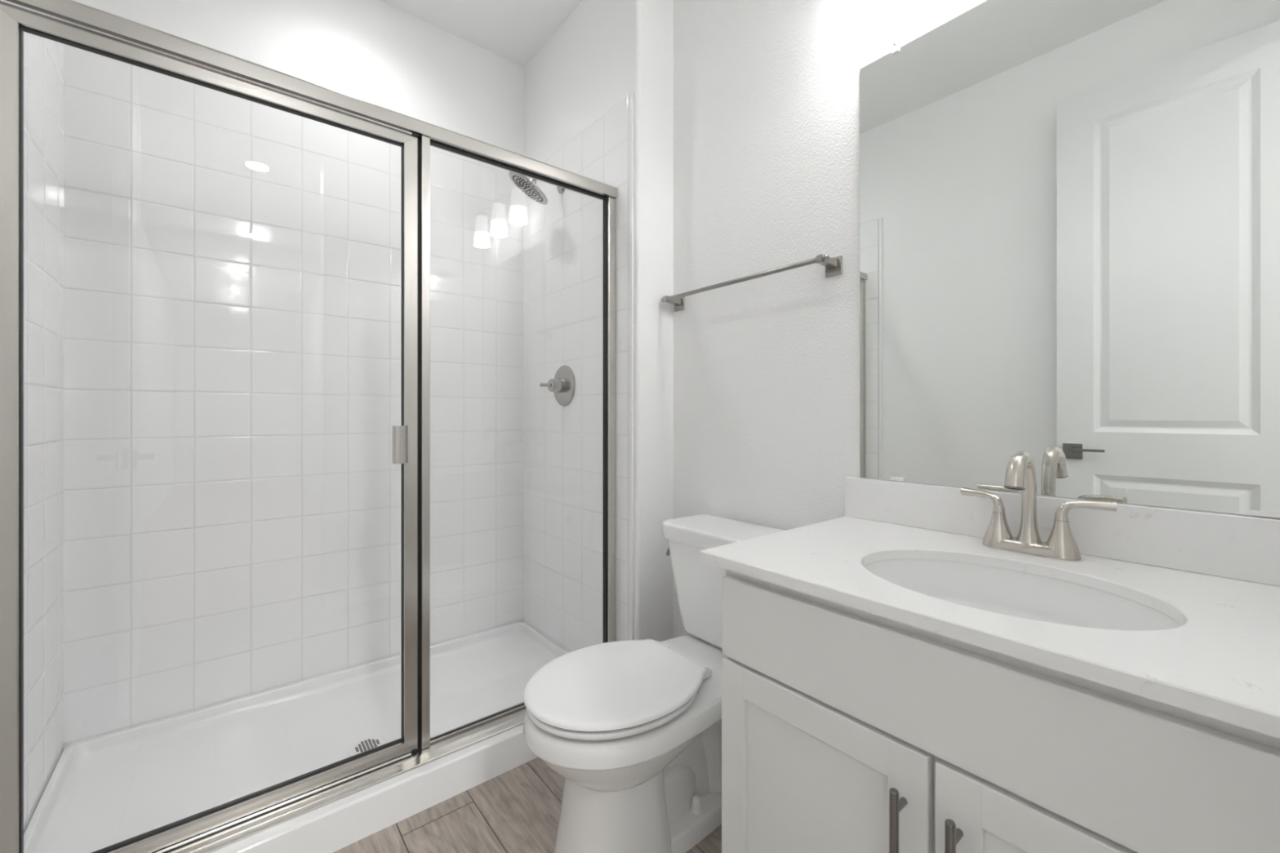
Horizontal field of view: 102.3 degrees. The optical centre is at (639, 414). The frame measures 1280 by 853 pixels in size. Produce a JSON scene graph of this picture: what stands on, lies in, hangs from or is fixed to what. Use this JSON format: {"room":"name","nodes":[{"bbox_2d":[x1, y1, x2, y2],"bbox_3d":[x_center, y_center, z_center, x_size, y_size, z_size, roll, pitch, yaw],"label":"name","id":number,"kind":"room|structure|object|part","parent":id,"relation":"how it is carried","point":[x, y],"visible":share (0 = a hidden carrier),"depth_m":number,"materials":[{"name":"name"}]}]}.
{"room":"bathroom","nodes":[
{"label":"bathroom","id":0,"kind":"room"},
{"bbox_2d":[63,0,524,749],"bbox_3d":[-1.245,-0.317,2.043,1.642,2.743,0.138,0,0,-39],"label":"wall","id":1,"kind":"structure","parent":0,"point":[378,53],"depth_m":2.08,"materials":[{"name":"white paint"}]},
{"bbox_2d":[63,44,523,748],"bbox_3d":[-1.151,-0.070,2.026,1.517,2.151,0.008,0,0,-39],"label":"tiled wall","id":2,"kind":"structure","parent":1,"relation":"attached to","point":[232,264],"depth_m":1.83,"materials":[{"name":"white tile"}]},
{"bbox_2d":[379,0,582,66],"bbox_3d":[1.822,-1.718,-1.587,2.070,0.060,9.640,0,0,-39],"label":"ceiling","id":3,"kind":"structure","parent":0,"point":[514,31],"depth_m":2.21,"materials":[{"name":"white paint"}]},
{"bbox_2d":[332,757,721,852],"bbox_3d":[1.822,1.085,-1.587,2.070,0.060,9.640,0,0,-39],"label":"floor","id":4,"kind":"structure","parent":0,"point":[517,810],"depth_m":1.33,"materials":[{"name":"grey wood"}]},
{"bbox_2d":[23,621,568,852],"bbox_3d":[-0.876,1.012,1.687,1.498,0.085,0.862,0,0,-39],"label":"shower tray","id":5,"kind":"object","parent":4,"relation":"on","point":[104,791],"visible":0.77,"depth_m":1.56,"materials":[{"name":"white plastic"}]},
{"bbox_2d":[0,0,617,852],"bbox_3d":[-0.669,0.066,1.432,1.500,1.808,0.097,0,0,-39],"label":"shower door frame","id":6,"kind":"structure","parent":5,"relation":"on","point":[71,23],"depth_m":1.26,"materials":[{"name":"silver metal"}]},
{"bbox_3d":[-0.942,-0.774,1.233,0.776,0.027,0.029,0,0,-39],"label":"door rail","id":7,"kind":"part","parent":6,"relation":"part of","materials":[{"name":"silver metal"}]},
{"bbox_3d":[-0.942,0.082,1.233,0.777,1.738,0.029,0,0,-39],"label":"door","id":8,"kind":"part","parent":6,"relation":"part of","materials":[{"name":"clear glass"}]},
{"bbox_3d":[-0.942,0.935,1.233,0.776,0.031,0.029,0,0,-39],"label":"door rail","id":9,"kind":"part","parent":6,"relation":"part of","materials":[{"name":"silver metal"}]},
{"bbox_3d":[-0.942,0.954,1.217,0.757,0.004,0.022,0,0,-39],"label":"drip rail","id":10,"kind":"part","parent":6,"relation":"part of","materials":[{"name":"silver metal"}]},
{"bbox_3d":[-0.682,-0.818,1.449,1.499,0.040,0.054,0,0,-39],"label":"header rail","id":11,"kind":"part","parent":6,"relation":"part of","materials":[{"name":"silver metal"}]},
{"bbox_3d":[-0.660,0.083,1.426,0.020,0.104,0.041,0,0,38],"label":"door pull","id":12,"kind":"part","parent":6,"relation":"part of","materials":[{"name":"silver metal"}]},
{"bbox_3d":[-0.625,0.079,1.493,0.023,1.754,0.038,0,0,-39],"label":"strike post","id":13,"kind":"part","parent":6,"relation":"part of","materials":[{"name":"silver metal"}]},
{"bbox_2d":[523,514,783,852],"bbox_3d":[0.059,0.699,1.375,0.771,0.712,0.452,0,0,-39],"label":"toilet","id":14,"kind":"object","parent":4,"relation":"on","point":[632,729],"visible":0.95,"depth_m":1.22,"materials":[{"name":"white ceramic"}]},
{"bbox_3d":[-0.068,0.676,1.271,0.430,0.017,0.368,0,0,-39],"label":"seat","id":15,"kind":"part","parent":14,"relation":"part of","materials":[{"name":"white plastic"}]},
{"bbox_3d":[-0.067,0.654,1.272,0.443,0.019,0.378,0,0,-39],"label":"lid","id":16,"kind":"part","parent":14,"relation":"part of","materials":[{"name":"white plastic"}]},
{"bbox_3d":[0.100,0.441,1.681,0.034,0.037,0.018,0,0,-39],"label":"flush lever","id":17,"kind":"part","parent":14,"relation":"part of","materials":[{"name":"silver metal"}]},
{"bbox_3d":[0.281,0.543,1.554,0.192,0.298,0.427,0,0,-39],"label":"tank","id":18,"kind":"part","parent":14,"relation":"part of","materials":[{"name":"white ceramic"}]},
{"bbox_3d":[0.277,0.368,1.551,0.212,0.051,0.452,0,0,-39],"label":"tank lid","id":19,"kind":"part","parent":14,"relation":"part of","materials":[{"name":"white ceramic"}]},
{"bbox_2d":[721,568,1279,852],"bbox_3d":[0.600,0.674,0.874,0.590,0.763,0.774,0,0,-39],"label":"vanity cabinet","id":20,"kind":"object","parent":4,"relation":"on","point":[845,729],"visible":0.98,"depth_m":0.70,"materials":[{"name":"white paint"}]},
{"bbox_3d":[0.286,0.712,0.867,0.020,0.471,0.380,0,0,-39],"label":"door","id":21,"kind":"part","parent":20,"relation":"part of","materials":[{"name":"white paint"}]},
{"bbox_3d":[0.364,0.608,0.727,0.037,0.168,0.012,0,0,-39],"label":"bar handle","id":22,"kind":"part","parent":20,"relation":"part of","materials":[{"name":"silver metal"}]},
{"bbox_3d":[0.409,0.608,0.671,0.037,0.168,0.012,0,0,-39],"label":"bar handle","id":23,"kind":"part","parent":20,"relation":"part of","materials":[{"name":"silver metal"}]},
{"bbox_2d":[699,476,1279,738],"bbox_3d":[0.609,0.229,0.878,0.572,0.126,0.850,0,0,-39],"label":"countertop","id":24,"kind":"structure","parent":20,"relation":"on","point":[1216,575],"depth_m":0.84,"materials":[{"name":"white stone"}]},
{"bbox_2d":[863,559,1182,631],"bbox_3d":[0.584,0.353,0.844,0.356,0.122,0.460,0,0,-39],"label":"sink","id":25,"kind":"object","parent":24,"relation":"in","point":[989,588],"visible":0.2,"depth_m":0.95,"materials":[{"name":"white ceramic"}]},
{"bbox_2d":[960,450,1116,560],"bbox_3d":[0.740,0.170,0.996,0.136,0.200,0.253,0,0,-39],"label":"faucet","id":26,"kind":"object","parent":24,"relation":"on","point":[1020,473],"visible":1,"depth_m":1.00,"materials":[{"name":"silver metal"}]},
{"bbox_3d":[0.725,0.180,1.090,0.021,0.042,0.088,0,0,-21],"label":"lever","id":27,"kind":"part","parent":26,"relation":"part of","materials":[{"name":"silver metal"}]},
{"bbox_3d":[0.737,0.232,1.059,0.054,0.061,0.054,0,0,-39],"label":"handle","id":28,"kind":"part","parent":26,"relation":"part of","materials":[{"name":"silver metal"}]},
{"bbox_3d":[0.739,0.165,0.995,0.132,0.189,0.053,0,0,-39],"label":"spout","id":29,"kind":"part","parent":26,"relation":"part of","materials":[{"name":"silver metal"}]},
{"bbox_3d":[0.769,0.260,1.020,0.056,0.021,0.159,0,0,-39],"label":"plate","id":30,"kind":"part","parent":26,"relation":"part of","materials":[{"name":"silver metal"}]},
{"bbox_3d":[0.801,0.232,0.980,0.054,0.061,0.054,0,0,-39],"label":"handle","id":31,"kind":"part","parent":26,"relation":"part of","materials":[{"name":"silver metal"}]},
{"bbox_3d":[0.829,0.180,0.962,0.088,0.042,0.021,0,0,33],"label":"lever","id":32,"kind":"part","parent":26,"relation":"part of","materials":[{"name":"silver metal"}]},
{"bbox_3d":[0.530,0.712,0.567,0.020,0.471,0.376,0,0,-39],"label":"door","id":33,"kind":"part","parent":20,"relation":"part of","materials":[{"name":"white paint"}]},
{"bbox_2d":[524,0,673,641],"bbox_3d":[-0.210,-0.317,2.315,0.308,2.743,1.020,0,0,-39],"label":"wall","id":34,"kind":"structure","parent":0,"point":[604,52],"depth_m":1.89,"materials":[{"name":"white paint"}]},
{"bbox_2d":[523,95,628,652],"bbox_3d":[-0.300,-0.070,2.175,0.008,2.151,0.832,0,0,-39],"label":"tiled wall","id":35,"kind":"structure","parent":34,"relation":"attached to","point":[563,237],"depth_m":2.14,"materials":[{"name":"white tile"}]},
{"bbox_2d":[508,171,564,204],"bbox_3d":[-0.426,-0.939,2.132,0.242,0.136,0.177,0,0,-39],"label":"shower","id":36,"kind":"object","parent":35,"relation":"attached to","point":[528,187],"visible":0.77,"depth_m":2.10,"materials":[{"name":"silver metal"}]},
{"bbox_2d":[539,365,575,405],"bbox_3d":[-0.357,-0.122,2.163,0.095,0.172,0.172,0,0,-39],"label":"shower valve","id":37,"kind":"object","parent":35,"relation":"attached to","point":[563,384],"visible":1,"depth_m":2.15,"materials":[{"name":"silver metal"}]},
{"bbox_3d":[-0.393,-0.123,2.164,0.054,0.021,0.020,0,0,25],"label":"temperature lever","id":38,"kind":"part","parent":37,"relation":"part of","materials":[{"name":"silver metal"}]},
{"bbox_3d":[-0.353,-0.122,2.167,0.053,0.060,0.060,0,0,-39],"label":"knob","id":39,"kind":"part","parent":37,"relation":"part of","materials":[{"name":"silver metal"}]},
{"bbox_2d":[628,93,633,639],"bbox_3d":[-0.031,-0.045,1.843,0.009,2.201,0.021,0,0,-39],"label":"trim","id":40,"kind":"structure","parent":34,"relation":"attached to","point":[631,95],"depth_m":1.84,"materials":[{"name":"white"}]},
{"bbox_2d":[673,0,1279,637],"bbox_3d":[0.701,-0.317,1.328,0.138,2.743,1.664,0,0,-39],"label":"wall","id":41,"kind":"structure","parent":0,"point":[766,93],"depth_m":1.59,"materials":[{"name":"white paint"}]},
{"bbox_2d":[661,253,842,311],"bbox_3d":[0.312,-0.406,1.638,0.076,0.051,0.667,0,0,-39],"label":"towel bar","id":42,"kind":"object","parent":41,"relation":"attached to","point":[833,266],"visible":1,"depth_m":1.50,"materials":[{"name":"silver metal"}]},
{"bbox_3d":[0.115,-0.413,1.875,0.068,0.025,0.031,0,0,-39],"label":"post","id":43,"kind":"part","parent":42,"relation":"part of","materials":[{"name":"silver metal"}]},
{"bbox_3d":[0.144,-0.406,1.899,0.007,0.051,0.050,0,0,-39],"label":"mount plate","id":44,"kind":"part","parent":42,"relation":"part of","materials":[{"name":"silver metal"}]},
{"bbox_3d":[0.504,-0.413,1.396,0.068,0.025,0.031,0,0,-39],"label":"post","id":45,"kind":"part","parent":42,"relation":"part of","materials":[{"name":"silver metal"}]},
{"bbox_3d":[0.533,-0.406,1.420,0.007,0.051,0.050,0,0,-39],"label":"mount plate","id":46,"kind":"part","parent":42,"relation":"part of","materials":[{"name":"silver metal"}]},
{"bbox_2d":[845,476,1279,586],"bbox_3d":[0.823,0.219,1.052,0.020,0.104,0.850,0,0,-39],"label":"backsplash","id":47,"kind":"structure","parent":41,"relation":"attached to","point":[1245,548],"depth_m":0.96,"materials":[{"name":"white stone"}]},
{"bbox_2d":[860,0,1279,518],"bbox_3d":[0.823,-0.382,1.059,0.012,1.096,0.773,0,0,-39],"label":"wall mirror","id":48,"kind":"object","parent":41,"relation":"attached to","point":[1070,209],"visible":1,"depth_m":1.01,"materials":[{"name":"white mirror"}]},
{"bbox_3d":[-0.989,-0.317,0.524,0.124,2.743,2.545,0,0,-39],"label":"wall","id":49,"kind":"structure","parent":0,"visible":0},
{"bbox_2d":[23,31,63,832],"bbox_3d":[-1.472,-0.070,1.224,0.008,2.151,0.832,0,0,-39],"label":"tiled wall","id":50,"kind":"structure","parent":49,"relation":"attached to","point":[43,58],"depth_m":1.37,"materials":[{"name":"white tile"}]}
]}

